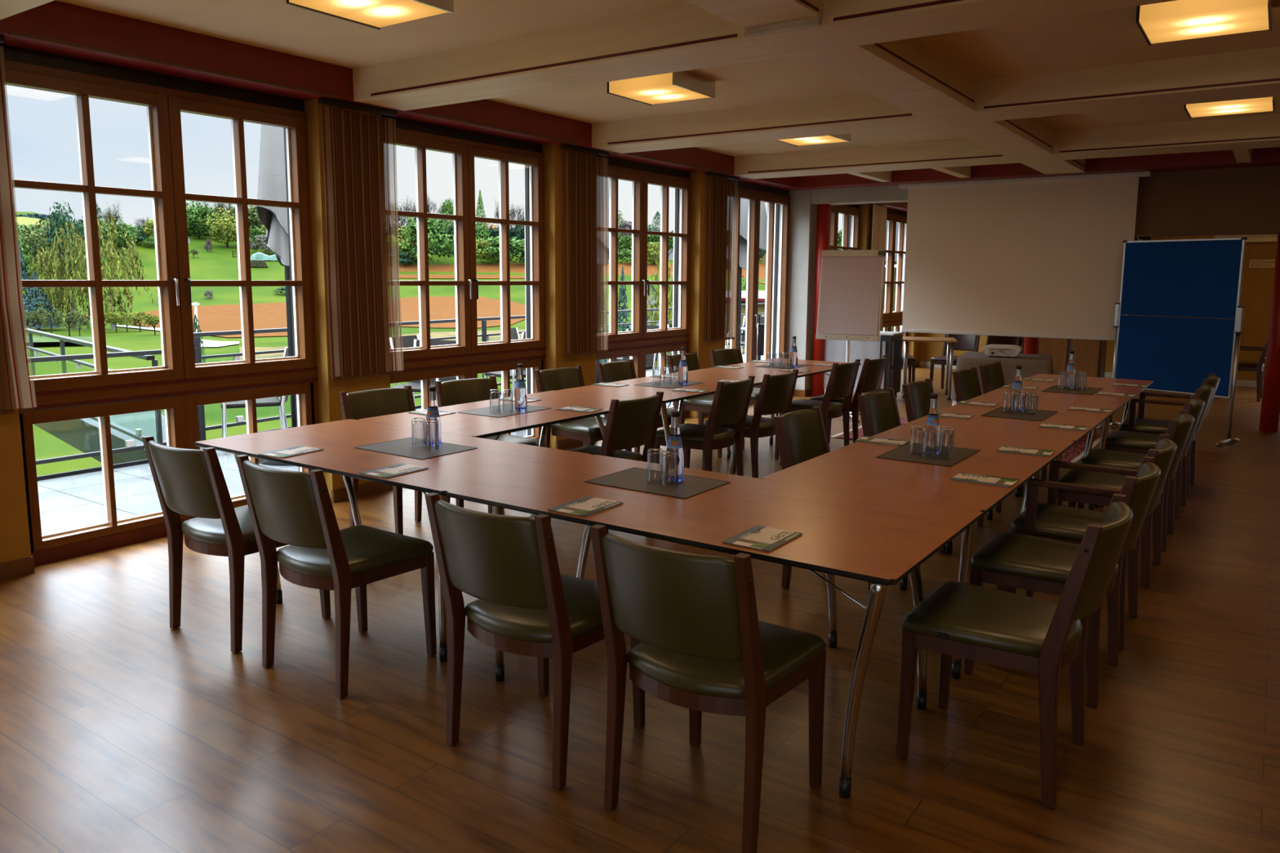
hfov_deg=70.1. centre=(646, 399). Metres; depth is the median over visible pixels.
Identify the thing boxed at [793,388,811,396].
baseboard
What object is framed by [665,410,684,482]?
water bottle
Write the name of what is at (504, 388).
tumbler
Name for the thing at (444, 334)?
meadow
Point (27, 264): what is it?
broadleaf tree
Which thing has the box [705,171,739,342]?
vertical blind
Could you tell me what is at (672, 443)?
print
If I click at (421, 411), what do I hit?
brochure
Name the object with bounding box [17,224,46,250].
broadleaf tree
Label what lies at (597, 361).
parasol
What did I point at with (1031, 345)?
column
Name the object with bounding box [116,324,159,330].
road
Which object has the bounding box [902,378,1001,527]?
dining chair
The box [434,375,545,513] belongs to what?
dining chair
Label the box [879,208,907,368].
window
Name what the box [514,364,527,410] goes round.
water bottle
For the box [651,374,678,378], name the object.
brochure
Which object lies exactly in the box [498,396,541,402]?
brochure
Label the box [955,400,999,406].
brochure
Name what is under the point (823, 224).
column
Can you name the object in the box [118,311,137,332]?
apple tree
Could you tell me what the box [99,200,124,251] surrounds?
bare tree
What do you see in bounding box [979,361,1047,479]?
dining chair
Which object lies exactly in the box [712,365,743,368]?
brochure
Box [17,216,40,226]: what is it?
meadow
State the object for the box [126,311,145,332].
apple tree
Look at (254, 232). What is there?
broadleaf tree
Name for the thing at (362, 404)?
dining chair
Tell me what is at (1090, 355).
base cabinet
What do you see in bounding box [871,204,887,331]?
curtain
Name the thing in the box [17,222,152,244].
woodland
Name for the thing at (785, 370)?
brochure
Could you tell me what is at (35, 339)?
bank
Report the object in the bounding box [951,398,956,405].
tablecloth
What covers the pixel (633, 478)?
placemat
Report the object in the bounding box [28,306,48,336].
apple tree
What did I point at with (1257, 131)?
trim
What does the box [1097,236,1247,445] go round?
pinboard
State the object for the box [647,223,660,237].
broadleaf tree
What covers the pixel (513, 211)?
bare tree
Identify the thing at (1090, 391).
placemat
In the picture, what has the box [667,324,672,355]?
rattan armchair
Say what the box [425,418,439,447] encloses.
tumbler
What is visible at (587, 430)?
dining chair
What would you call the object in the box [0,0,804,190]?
trim
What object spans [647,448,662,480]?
tumbler
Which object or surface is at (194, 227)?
broadleaf tree
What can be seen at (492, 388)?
tumbler
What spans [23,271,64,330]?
spruce tree
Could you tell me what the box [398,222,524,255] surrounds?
woodland
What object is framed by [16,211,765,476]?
lawn
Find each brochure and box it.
[258,445,324,457]
[358,463,428,478]
[408,408,455,415]
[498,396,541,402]
[547,496,623,517]
[556,405,602,413]
[591,382,628,386]
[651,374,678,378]
[671,387,709,392]
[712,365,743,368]
[716,379,742,382]
[721,524,802,551]
[748,360,775,363]
[779,368,810,373]
[812,363,832,366]
[854,435,909,446]
[927,412,973,419]
[950,472,1019,487]
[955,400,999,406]
[995,445,1054,457]
[1002,385,1038,389]
[1022,377,1056,382]
[1038,422,1088,431]
[1068,406,1112,413]
[1097,391,1135,397]
[1111,382,1147,387]
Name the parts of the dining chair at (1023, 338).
leg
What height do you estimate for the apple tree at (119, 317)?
5.205 m
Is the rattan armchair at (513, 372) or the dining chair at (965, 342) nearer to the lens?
the rattan armchair at (513, 372)
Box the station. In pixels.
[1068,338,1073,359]
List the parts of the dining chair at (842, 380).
leg, seat frame, seat, leg, backrest, leg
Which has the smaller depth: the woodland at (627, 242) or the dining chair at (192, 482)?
the dining chair at (192, 482)
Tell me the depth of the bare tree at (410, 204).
377.59 m
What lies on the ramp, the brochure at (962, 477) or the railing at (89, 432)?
the railing at (89, 432)
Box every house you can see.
[646,284,657,324]
[760,250,766,263]
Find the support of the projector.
on the tablecloth at (1032, 364)
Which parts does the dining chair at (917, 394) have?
leg, backrest, leg, leg, leg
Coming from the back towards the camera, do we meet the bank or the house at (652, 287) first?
the bank
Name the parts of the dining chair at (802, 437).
leg, backrest, leg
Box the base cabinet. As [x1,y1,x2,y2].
[1072,338,1106,377]
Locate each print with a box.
[670,441,678,445]
[739,532,798,540]
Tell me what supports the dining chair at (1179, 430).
on the floor
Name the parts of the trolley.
panel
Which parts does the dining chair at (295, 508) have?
leg, backrest, leg, seat frame, seat, leg, leg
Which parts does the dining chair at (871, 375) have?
leg, seat, leg, backrest, leg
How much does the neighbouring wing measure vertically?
6.200 m
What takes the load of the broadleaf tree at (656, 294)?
on the lawn
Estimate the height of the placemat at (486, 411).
0.003 m
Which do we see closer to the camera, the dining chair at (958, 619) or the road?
the dining chair at (958, 619)
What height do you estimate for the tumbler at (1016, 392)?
0.118 m
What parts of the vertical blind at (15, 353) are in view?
head rail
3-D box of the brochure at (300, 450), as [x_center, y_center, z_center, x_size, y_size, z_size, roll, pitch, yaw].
[-1.494,0.221,3.840,0.150,0.005,0.214,5,9,29]
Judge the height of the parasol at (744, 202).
3.950 m
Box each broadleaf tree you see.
[17,219,57,271]
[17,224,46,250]
[18,236,33,279]
[38,217,71,248]
[44,201,84,274]
[98,218,140,255]
[124,224,152,244]
[140,218,154,237]
[186,200,217,239]
[205,207,236,248]
[231,204,264,232]
[248,224,263,245]
[259,224,266,235]
[398,225,417,257]
[437,199,453,226]
[482,222,497,230]
[512,213,524,250]
[617,209,626,235]
[618,220,631,236]
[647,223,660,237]
[647,241,660,265]
[647,253,672,366]
[759,248,764,259]
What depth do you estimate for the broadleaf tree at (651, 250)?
373.92 m
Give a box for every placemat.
[354,437,477,459]
[457,403,551,417]
[584,466,730,498]
[634,379,704,388]
[757,362,809,368]
[875,442,980,466]
[982,406,1057,421]
[1042,385,1102,395]
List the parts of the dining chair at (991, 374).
leg, backrest, leg, leg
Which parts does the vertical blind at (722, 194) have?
head rail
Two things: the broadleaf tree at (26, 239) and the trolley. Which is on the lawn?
the broadleaf tree at (26, 239)
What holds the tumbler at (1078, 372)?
on the placemat at (1090, 391)
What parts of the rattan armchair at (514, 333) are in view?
backrest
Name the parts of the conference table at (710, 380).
leg, leg, leg, leg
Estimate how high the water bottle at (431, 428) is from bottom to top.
0.257 m
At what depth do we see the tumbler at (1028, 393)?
5.07 m
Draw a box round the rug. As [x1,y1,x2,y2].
[830,417,1101,462]
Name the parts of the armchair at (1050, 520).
leg, leg, seat, armrest, seat frame, armrest, leg, leg, backrest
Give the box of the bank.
[27,336,92,342]
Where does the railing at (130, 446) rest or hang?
on the terrace
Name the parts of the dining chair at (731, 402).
leg, leg, seat, seat frame, leg, backrest, leg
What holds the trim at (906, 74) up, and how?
attached to the ceiling
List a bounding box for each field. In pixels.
[130,296,525,337]
[399,263,765,284]
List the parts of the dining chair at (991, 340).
leg, backrest, leg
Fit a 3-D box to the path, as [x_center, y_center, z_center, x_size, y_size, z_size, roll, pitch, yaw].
[-71.546,-9.093,146.975,21.994,0.215,10.630,6,9,34]
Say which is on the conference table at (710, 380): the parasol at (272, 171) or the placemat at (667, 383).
the placemat at (667, 383)
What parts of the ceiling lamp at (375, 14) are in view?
plate, plate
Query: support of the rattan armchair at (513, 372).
on the terrace
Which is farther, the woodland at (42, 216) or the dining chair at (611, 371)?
the woodland at (42, 216)
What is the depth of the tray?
9.65 m
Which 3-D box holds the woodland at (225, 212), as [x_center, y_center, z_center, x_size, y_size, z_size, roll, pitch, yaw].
[-170.740,-75.831,386.718,27.031,15.032,45.631,6,9,34]
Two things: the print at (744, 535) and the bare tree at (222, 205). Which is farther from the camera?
the bare tree at (222, 205)
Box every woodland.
[17,213,54,219]
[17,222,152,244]
[186,204,261,235]
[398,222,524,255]
[608,228,842,258]
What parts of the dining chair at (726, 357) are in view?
leg, backrest, leg, seat, leg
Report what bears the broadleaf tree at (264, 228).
on the lawn
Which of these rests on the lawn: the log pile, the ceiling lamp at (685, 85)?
the log pile
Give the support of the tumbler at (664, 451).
on the placemat at (633, 478)
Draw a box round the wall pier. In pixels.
[786,189,817,390]
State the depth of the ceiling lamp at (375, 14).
4.09 m
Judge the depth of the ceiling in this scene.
5.06 m
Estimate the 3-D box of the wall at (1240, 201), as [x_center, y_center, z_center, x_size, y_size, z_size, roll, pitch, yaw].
[6.987,-1.834,8.238,6.800,0.620,0.470,6,9,34]
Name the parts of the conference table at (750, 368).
leg, leg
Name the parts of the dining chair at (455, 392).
leg, backrest, leg, leg, seat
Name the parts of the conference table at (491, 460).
leg, leg, leg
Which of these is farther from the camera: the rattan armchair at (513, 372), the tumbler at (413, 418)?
the rattan armchair at (513, 372)
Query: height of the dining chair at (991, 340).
0.832 m
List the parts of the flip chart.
clamp knob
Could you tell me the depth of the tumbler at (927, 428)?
3.82 m
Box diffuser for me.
[777,135,846,145]
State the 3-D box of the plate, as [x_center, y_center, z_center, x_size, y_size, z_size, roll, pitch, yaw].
[0.603,-1.653,4.051,0.362,0.032,0.036,6,9,34]
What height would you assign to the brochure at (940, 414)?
0.005 m
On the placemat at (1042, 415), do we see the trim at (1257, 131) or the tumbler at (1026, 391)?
the tumbler at (1026, 391)
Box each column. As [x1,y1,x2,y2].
[811,204,831,396]
[1023,337,1039,354]
[1258,233,1279,432]
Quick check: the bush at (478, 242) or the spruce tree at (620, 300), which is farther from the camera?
the bush at (478, 242)
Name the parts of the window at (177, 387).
sash, sash, handle, handle, sash, sash, shutter rail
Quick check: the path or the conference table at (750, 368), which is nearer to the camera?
the conference table at (750, 368)
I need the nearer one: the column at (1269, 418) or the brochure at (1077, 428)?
the brochure at (1077, 428)
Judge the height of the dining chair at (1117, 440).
0.832 m
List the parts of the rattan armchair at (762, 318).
seat, leg, backrest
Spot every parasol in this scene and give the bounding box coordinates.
[255,124,296,466]
[595,177,619,383]
[737,198,767,346]
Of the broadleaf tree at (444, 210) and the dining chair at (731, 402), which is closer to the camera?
the dining chair at (731, 402)
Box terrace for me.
[37,334,880,535]
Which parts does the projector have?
connector panel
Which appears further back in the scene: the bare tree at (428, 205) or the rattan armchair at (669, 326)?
the bare tree at (428, 205)
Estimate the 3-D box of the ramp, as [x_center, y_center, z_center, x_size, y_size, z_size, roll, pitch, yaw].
[-5.696,0.389,9.620,1.170,0.270,5.277,-5,9,-35]
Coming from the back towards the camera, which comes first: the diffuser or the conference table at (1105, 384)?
the diffuser
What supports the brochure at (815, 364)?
on the conference table at (750, 368)
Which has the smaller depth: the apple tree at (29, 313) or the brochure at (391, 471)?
the brochure at (391, 471)
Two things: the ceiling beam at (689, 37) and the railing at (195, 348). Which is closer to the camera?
the ceiling beam at (689, 37)
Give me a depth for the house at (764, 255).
385.60 m
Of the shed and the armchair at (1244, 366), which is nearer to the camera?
the armchair at (1244, 366)
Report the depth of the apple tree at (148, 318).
171.40 m
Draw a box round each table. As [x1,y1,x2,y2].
[194,419,591,662]
[357,390,638,515]
[446,454,983,799]
[557,371,763,474]
[688,358,861,465]
[740,327,760,359]
[760,424,1075,679]
[901,336,957,399]
[904,393,1123,553]
[986,373,1153,507]
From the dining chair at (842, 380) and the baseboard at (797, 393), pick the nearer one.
the dining chair at (842, 380)
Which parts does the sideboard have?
door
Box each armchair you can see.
[220,346,288,455]
[390,339,456,407]
[396,334,419,385]
[484,332,526,395]
[511,327,521,396]
[607,324,659,374]
[622,328,656,375]
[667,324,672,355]
[726,315,764,357]
[756,323,764,359]
[1006,433,1177,649]
[1118,373,1220,497]
[1216,340,1267,401]
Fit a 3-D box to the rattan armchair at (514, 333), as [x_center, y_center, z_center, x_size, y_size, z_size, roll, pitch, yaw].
[-1.450,-0.461,11.569,0.653,0.864,0.656,1,8,5]
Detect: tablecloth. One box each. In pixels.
[950,351,1053,399]
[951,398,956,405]
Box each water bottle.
[425,386,441,445]
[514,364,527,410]
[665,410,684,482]
[678,346,688,384]
[789,336,797,367]
[923,393,940,454]
[1009,365,1023,411]
[1064,351,1075,388]
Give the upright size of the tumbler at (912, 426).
0.118 m
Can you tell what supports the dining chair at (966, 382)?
on the floor
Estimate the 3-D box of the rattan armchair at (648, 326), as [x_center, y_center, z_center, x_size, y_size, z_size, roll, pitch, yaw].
[-0.131,-0.571,12.467,0.653,0.864,0.656,-6,10,-40]
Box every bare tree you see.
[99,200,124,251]
[132,216,151,226]
[199,201,235,230]
[397,201,413,237]
[398,195,416,226]
[426,195,441,213]
[493,199,499,235]
[509,202,524,238]
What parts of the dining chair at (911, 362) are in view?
seat frame, seat, leg, leg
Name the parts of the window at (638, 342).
sash, sash, handle, handle, sash, sash, shutter rail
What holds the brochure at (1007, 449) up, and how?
on the conference table at (855, 467)
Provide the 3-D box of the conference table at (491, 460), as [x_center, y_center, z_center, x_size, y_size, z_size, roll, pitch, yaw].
[-1.124,0.581,4.006,1.600,0.745,0.840,6,9,34]
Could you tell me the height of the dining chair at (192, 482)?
0.832 m
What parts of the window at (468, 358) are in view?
sash, sash, handle, frame, handle, sash, sash, shutter rail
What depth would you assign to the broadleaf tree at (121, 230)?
324.79 m
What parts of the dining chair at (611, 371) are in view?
leg, backrest, leg, seat frame, seat, leg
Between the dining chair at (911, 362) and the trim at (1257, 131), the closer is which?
the trim at (1257, 131)
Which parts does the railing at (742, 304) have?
rail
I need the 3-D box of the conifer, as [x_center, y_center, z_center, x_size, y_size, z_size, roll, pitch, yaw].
[-20.339,-1.268,41.472,0.699,5.271,0.712,-2,8,-21]
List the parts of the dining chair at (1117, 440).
leg, seat, seat frame, leg, leg, backrest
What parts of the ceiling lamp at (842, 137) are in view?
plate, plate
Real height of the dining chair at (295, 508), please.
0.832 m
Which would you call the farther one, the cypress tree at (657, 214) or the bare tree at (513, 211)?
the cypress tree at (657, 214)
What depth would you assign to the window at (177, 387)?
5.10 m
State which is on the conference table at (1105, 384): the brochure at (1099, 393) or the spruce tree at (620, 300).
the brochure at (1099, 393)
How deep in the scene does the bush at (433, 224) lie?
351.52 m
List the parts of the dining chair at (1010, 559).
leg, leg, seat, seat frame, leg, leg, backrest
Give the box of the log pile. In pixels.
[250,260,267,267]
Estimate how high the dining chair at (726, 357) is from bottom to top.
0.832 m
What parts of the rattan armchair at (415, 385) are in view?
seat, leg, backrest, leg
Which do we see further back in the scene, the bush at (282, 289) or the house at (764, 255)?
the house at (764, 255)
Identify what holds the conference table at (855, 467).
on the floor
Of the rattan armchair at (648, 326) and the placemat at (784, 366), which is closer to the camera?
the placemat at (784, 366)
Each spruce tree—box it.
[18,243,38,323]
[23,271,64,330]
[475,190,490,253]
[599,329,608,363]
[617,266,631,332]
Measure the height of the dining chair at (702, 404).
0.832 m
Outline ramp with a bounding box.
[35,410,166,464]
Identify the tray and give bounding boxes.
[815,333,879,341]
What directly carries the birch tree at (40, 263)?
on the lawn
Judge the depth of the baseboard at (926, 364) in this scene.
14.02 m
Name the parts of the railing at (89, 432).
post, post, rail, rail, rail, post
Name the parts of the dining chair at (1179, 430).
leg, leg, seat, seat frame, leg, leg, backrest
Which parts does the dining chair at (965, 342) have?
leg, leg, seat frame, seat, backrest, leg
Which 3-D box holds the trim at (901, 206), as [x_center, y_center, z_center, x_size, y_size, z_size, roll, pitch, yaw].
[3.262,-2.983,13.549,0.550,0.195,4.650,6,9,34]
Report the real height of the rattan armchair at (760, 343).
0.864 m
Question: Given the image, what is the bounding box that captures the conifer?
[192,313,205,408]
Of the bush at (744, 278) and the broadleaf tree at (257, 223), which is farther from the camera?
the broadleaf tree at (257, 223)
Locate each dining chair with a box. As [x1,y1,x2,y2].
[141,435,331,653]
[235,454,436,698]
[338,385,463,534]
[424,492,644,790]
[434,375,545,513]
[533,364,631,451]
[549,391,663,533]
[590,524,826,852]
[595,359,684,456]
[652,375,755,475]
[666,351,744,457]
[702,368,799,478]
[709,346,760,413]
[773,406,907,594]
[774,359,860,459]
[809,355,888,444]
[857,387,946,554]
[895,493,1133,808]
[901,355,915,382]
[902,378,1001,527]
[929,333,979,388]
[951,367,1039,496]
[963,456,1160,707]
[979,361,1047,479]
[986,335,1022,353]
[1020,337,1024,353]
[1057,409,1194,587]
[1077,395,1204,551]
[1098,382,1213,519]
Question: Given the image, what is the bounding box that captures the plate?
[744,16,822,37]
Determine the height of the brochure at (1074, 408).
0.005 m
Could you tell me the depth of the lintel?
10.92 m
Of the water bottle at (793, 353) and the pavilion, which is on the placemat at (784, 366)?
the water bottle at (793, 353)
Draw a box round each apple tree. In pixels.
[24,311,44,328]
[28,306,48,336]
[42,310,62,333]
[52,309,82,336]
[64,308,89,324]
[68,310,91,336]
[103,311,118,325]
[104,311,124,332]
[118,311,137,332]
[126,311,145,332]
[140,312,159,334]
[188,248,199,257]
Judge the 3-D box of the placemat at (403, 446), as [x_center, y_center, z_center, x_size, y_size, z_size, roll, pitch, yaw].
[-0.999,0.210,3.957,0.434,0.003,0.314,6,9,34]
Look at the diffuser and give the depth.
7.87 m
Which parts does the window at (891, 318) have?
sash, sash, frame, sash, sash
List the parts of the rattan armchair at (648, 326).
seat, backrest, leg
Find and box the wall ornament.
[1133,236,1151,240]
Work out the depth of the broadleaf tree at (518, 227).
381.76 m
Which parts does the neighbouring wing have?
pane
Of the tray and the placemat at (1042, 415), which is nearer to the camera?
the placemat at (1042, 415)
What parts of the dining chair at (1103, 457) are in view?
leg, leg, seat, seat frame, leg, leg, backrest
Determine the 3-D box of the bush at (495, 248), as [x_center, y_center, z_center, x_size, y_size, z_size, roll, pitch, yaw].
[-57.211,-59.583,363.205,23.423,12.024,24.055,-5,9,-34]
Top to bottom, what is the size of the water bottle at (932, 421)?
0.257 m
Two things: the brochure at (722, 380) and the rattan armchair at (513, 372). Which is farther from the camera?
the rattan armchair at (513, 372)
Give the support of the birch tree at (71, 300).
on the lawn
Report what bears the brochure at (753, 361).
on the conference table at (750, 368)
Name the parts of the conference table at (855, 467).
leg, leg, leg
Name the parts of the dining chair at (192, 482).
leg, backrest, seat, leg, seat frame, leg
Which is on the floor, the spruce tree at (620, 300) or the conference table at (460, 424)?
the conference table at (460, 424)
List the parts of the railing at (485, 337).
post, rail, rail, rail, post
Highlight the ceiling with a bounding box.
[55,0,1279,155]
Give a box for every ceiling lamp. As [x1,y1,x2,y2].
[286,0,453,29]
[607,70,715,105]
[774,133,851,146]
[1135,0,1274,45]
[1183,96,1276,118]
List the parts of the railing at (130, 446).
rail, rail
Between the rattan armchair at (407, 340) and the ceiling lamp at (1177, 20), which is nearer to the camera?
the ceiling lamp at (1177, 20)
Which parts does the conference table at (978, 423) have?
leg, leg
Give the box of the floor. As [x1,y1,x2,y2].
[0,366,1279,852]
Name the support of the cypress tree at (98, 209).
on the lawn
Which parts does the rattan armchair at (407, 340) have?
backrest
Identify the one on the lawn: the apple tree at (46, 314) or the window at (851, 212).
the apple tree at (46, 314)
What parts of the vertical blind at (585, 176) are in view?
head rail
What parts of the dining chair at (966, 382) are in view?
leg, backrest, leg, leg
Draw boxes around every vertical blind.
[0,34,36,415]
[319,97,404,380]
[561,143,608,356]
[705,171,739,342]
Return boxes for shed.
[668,248,673,260]
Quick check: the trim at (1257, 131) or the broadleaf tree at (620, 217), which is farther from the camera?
the broadleaf tree at (620, 217)
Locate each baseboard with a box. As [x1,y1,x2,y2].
[0,361,919,581]
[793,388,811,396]
[919,361,1263,386]
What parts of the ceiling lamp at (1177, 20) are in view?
plate, plate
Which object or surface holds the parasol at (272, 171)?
on the terrace
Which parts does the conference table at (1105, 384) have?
leg, leg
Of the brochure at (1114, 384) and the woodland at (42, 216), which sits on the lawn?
the woodland at (42, 216)
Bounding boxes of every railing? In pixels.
[26,328,163,462]
[31,349,166,480]
[193,307,672,440]
[194,347,202,440]
[724,302,764,353]
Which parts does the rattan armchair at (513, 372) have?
seat, leg, backrest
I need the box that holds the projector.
[982,344,1022,357]
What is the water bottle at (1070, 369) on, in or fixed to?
on the placemat at (1090, 391)
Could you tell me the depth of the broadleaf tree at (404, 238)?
359.55 m
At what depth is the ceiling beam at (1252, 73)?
5.90 m
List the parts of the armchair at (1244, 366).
seat frame, seat, armrest, armrest, leg, leg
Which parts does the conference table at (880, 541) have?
leg, leg, leg, leg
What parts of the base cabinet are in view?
edge panel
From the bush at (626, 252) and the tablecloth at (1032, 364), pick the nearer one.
the tablecloth at (1032, 364)
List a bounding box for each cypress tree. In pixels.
[80,203,108,266]
[650,210,660,231]
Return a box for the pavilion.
[724,290,765,351]
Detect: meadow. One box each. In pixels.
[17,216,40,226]
[239,328,525,359]
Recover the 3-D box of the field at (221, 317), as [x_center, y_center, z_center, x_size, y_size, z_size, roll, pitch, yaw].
[-72.446,-23.248,237.977,110.212,4.752,128.604,6,9,34]
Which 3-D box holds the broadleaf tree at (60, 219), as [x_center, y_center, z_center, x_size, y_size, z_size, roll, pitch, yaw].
[-177.044,-46.768,280.232,11.222,28.660,12.099,6,10,38]
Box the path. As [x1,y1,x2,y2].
[200,339,239,346]
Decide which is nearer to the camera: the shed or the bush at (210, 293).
the bush at (210, 293)
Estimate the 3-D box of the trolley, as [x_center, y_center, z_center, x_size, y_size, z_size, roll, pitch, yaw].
[2.678,-0.435,11.461,0.970,0.838,0.415,6,9,34]
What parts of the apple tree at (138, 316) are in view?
crown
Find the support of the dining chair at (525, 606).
on the floor
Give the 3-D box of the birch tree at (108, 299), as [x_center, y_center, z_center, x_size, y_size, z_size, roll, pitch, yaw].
[-110.411,-24.567,187.345,14.904,26.522,14.695,-1,8,-9]
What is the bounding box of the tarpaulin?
[250,252,277,260]
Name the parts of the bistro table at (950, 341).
leg, leg, leg, leg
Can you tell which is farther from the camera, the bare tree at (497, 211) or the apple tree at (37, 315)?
the bare tree at (497, 211)
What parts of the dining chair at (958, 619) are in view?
leg, leg, seat, seat frame, leg, leg, backrest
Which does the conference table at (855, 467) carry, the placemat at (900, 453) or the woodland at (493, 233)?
the placemat at (900, 453)
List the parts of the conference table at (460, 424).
leg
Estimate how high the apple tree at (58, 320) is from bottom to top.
6.323 m
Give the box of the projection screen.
[898,171,1151,340]
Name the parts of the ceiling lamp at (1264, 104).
plate, plate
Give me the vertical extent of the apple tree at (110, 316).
5.464 m
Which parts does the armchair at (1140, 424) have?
seat, armrest, armrest, leg, leg, backrest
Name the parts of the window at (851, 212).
sash, shutter rail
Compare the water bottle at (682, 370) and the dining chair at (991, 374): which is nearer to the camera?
the water bottle at (682, 370)
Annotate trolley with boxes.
[823,331,904,398]
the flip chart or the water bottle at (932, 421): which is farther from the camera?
the flip chart
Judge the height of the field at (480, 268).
10.213 m
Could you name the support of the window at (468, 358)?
in the wall at (15, 540)
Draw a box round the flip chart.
[815,249,885,422]
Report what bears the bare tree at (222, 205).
on the lawn
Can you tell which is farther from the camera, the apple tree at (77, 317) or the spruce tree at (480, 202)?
the spruce tree at (480, 202)
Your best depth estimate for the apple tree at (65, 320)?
200.97 m
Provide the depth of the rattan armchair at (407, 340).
10.06 m
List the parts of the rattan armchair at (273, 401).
leg, leg, seat, leg, backrest, leg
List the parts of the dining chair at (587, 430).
leg, backrest, seat frame, seat, leg, leg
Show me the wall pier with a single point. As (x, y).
(803, 215)
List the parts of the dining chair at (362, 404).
leg, backrest, leg, leg, leg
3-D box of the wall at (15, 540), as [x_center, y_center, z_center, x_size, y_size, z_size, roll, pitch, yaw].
[-0.824,-0.858,7.875,0.310,2.575,20.200,6,9,34]
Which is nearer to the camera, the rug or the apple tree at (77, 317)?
the rug
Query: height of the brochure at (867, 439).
0.005 m
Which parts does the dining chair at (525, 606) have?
leg, backrest, seat, seat frame, leg, leg, leg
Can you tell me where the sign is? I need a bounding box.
[1248,259,1275,267]
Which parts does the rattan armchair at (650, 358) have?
seat, leg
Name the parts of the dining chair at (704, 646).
leg, backrest, leg, seat frame, seat, leg, leg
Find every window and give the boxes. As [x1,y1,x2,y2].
[0,43,319,566]
[381,114,546,439]
[595,154,691,417]
[829,204,860,249]
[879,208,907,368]
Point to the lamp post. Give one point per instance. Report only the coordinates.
(195, 304)
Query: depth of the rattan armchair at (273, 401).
7.87 m
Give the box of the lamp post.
[191,302,199,332]
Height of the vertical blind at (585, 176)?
1.763 m
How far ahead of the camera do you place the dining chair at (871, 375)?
7.65 m
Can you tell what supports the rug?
on the floor
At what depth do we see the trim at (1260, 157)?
9.20 m
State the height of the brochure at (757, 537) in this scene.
0.005 m
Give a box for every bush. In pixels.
[142,236,155,246]
[203,289,213,299]
[204,239,213,251]
[249,234,271,252]
[272,286,285,294]
[398,210,454,262]
[399,251,417,264]
[475,237,497,262]
[476,234,524,265]
[617,248,631,263]
[741,275,746,290]
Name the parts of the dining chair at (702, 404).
leg, backrest, seat frame, leg, seat, leg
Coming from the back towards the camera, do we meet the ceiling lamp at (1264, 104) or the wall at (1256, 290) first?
the wall at (1256, 290)
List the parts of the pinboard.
post, felt panel, panel frame, felt panel, post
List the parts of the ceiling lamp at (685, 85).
plate, plate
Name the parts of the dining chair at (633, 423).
seat, leg, backrest, leg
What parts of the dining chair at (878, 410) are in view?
leg, backrest, leg, leg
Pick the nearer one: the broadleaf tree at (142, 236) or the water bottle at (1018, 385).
the water bottle at (1018, 385)
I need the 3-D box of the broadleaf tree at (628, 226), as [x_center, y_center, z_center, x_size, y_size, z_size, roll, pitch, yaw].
[-9.168,-71.796,404.183,13.957,14.392,14.803,-2,8,-15]
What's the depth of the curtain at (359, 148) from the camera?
5.97 m
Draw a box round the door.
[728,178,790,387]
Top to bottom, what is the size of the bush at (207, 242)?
5.096 m
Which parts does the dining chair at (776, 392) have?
leg, leg, seat, leg, seat frame, backrest, leg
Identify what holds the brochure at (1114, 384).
on the conference table at (1105, 384)
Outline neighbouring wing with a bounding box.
[882,221,898,331]
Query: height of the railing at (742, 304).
1.170 m
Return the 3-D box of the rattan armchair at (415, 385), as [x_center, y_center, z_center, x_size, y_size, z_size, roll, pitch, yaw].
[-2.214,-0.149,9.191,0.656,0.864,0.653,2,8,14]
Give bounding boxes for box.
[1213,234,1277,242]
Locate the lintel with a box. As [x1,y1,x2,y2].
[810,184,908,204]
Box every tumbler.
[411,417,425,446]
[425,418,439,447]
[489,388,500,411]
[502,388,513,411]
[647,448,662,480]
[660,450,677,485]
[909,426,924,455]
[921,427,937,457]
[937,428,953,458]
[938,426,954,456]
[1003,391,1014,412]
[1013,391,1026,414]
[1023,391,1035,412]
[1026,392,1038,413]
[1076,372,1087,390]
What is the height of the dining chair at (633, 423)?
0.832 m
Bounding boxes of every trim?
[0,0,53,19]
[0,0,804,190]
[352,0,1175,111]
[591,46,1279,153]
[684,0,1085,173]
[733,113,1279,178]
[797,146,1279,189]
[847,148,1252,182]
[871,201,907,212]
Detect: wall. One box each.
[0,97,919,563]
[919,235,1276,381]
[1134,165,1279,236]
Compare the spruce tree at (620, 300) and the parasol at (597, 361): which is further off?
the spruce tree at (620, 300)
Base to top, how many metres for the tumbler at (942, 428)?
0.118 m
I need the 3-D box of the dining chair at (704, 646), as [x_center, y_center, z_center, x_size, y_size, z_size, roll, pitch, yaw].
[0.177,0.743,2.537,0.470,0.832,0.584,6,9,34]
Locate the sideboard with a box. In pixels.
[1020,337,1070,375]
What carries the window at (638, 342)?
in the wall at (15, 540)
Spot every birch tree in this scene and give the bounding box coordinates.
[23,246,73,328]
[44,221,89,329]
[66,215,153,329]

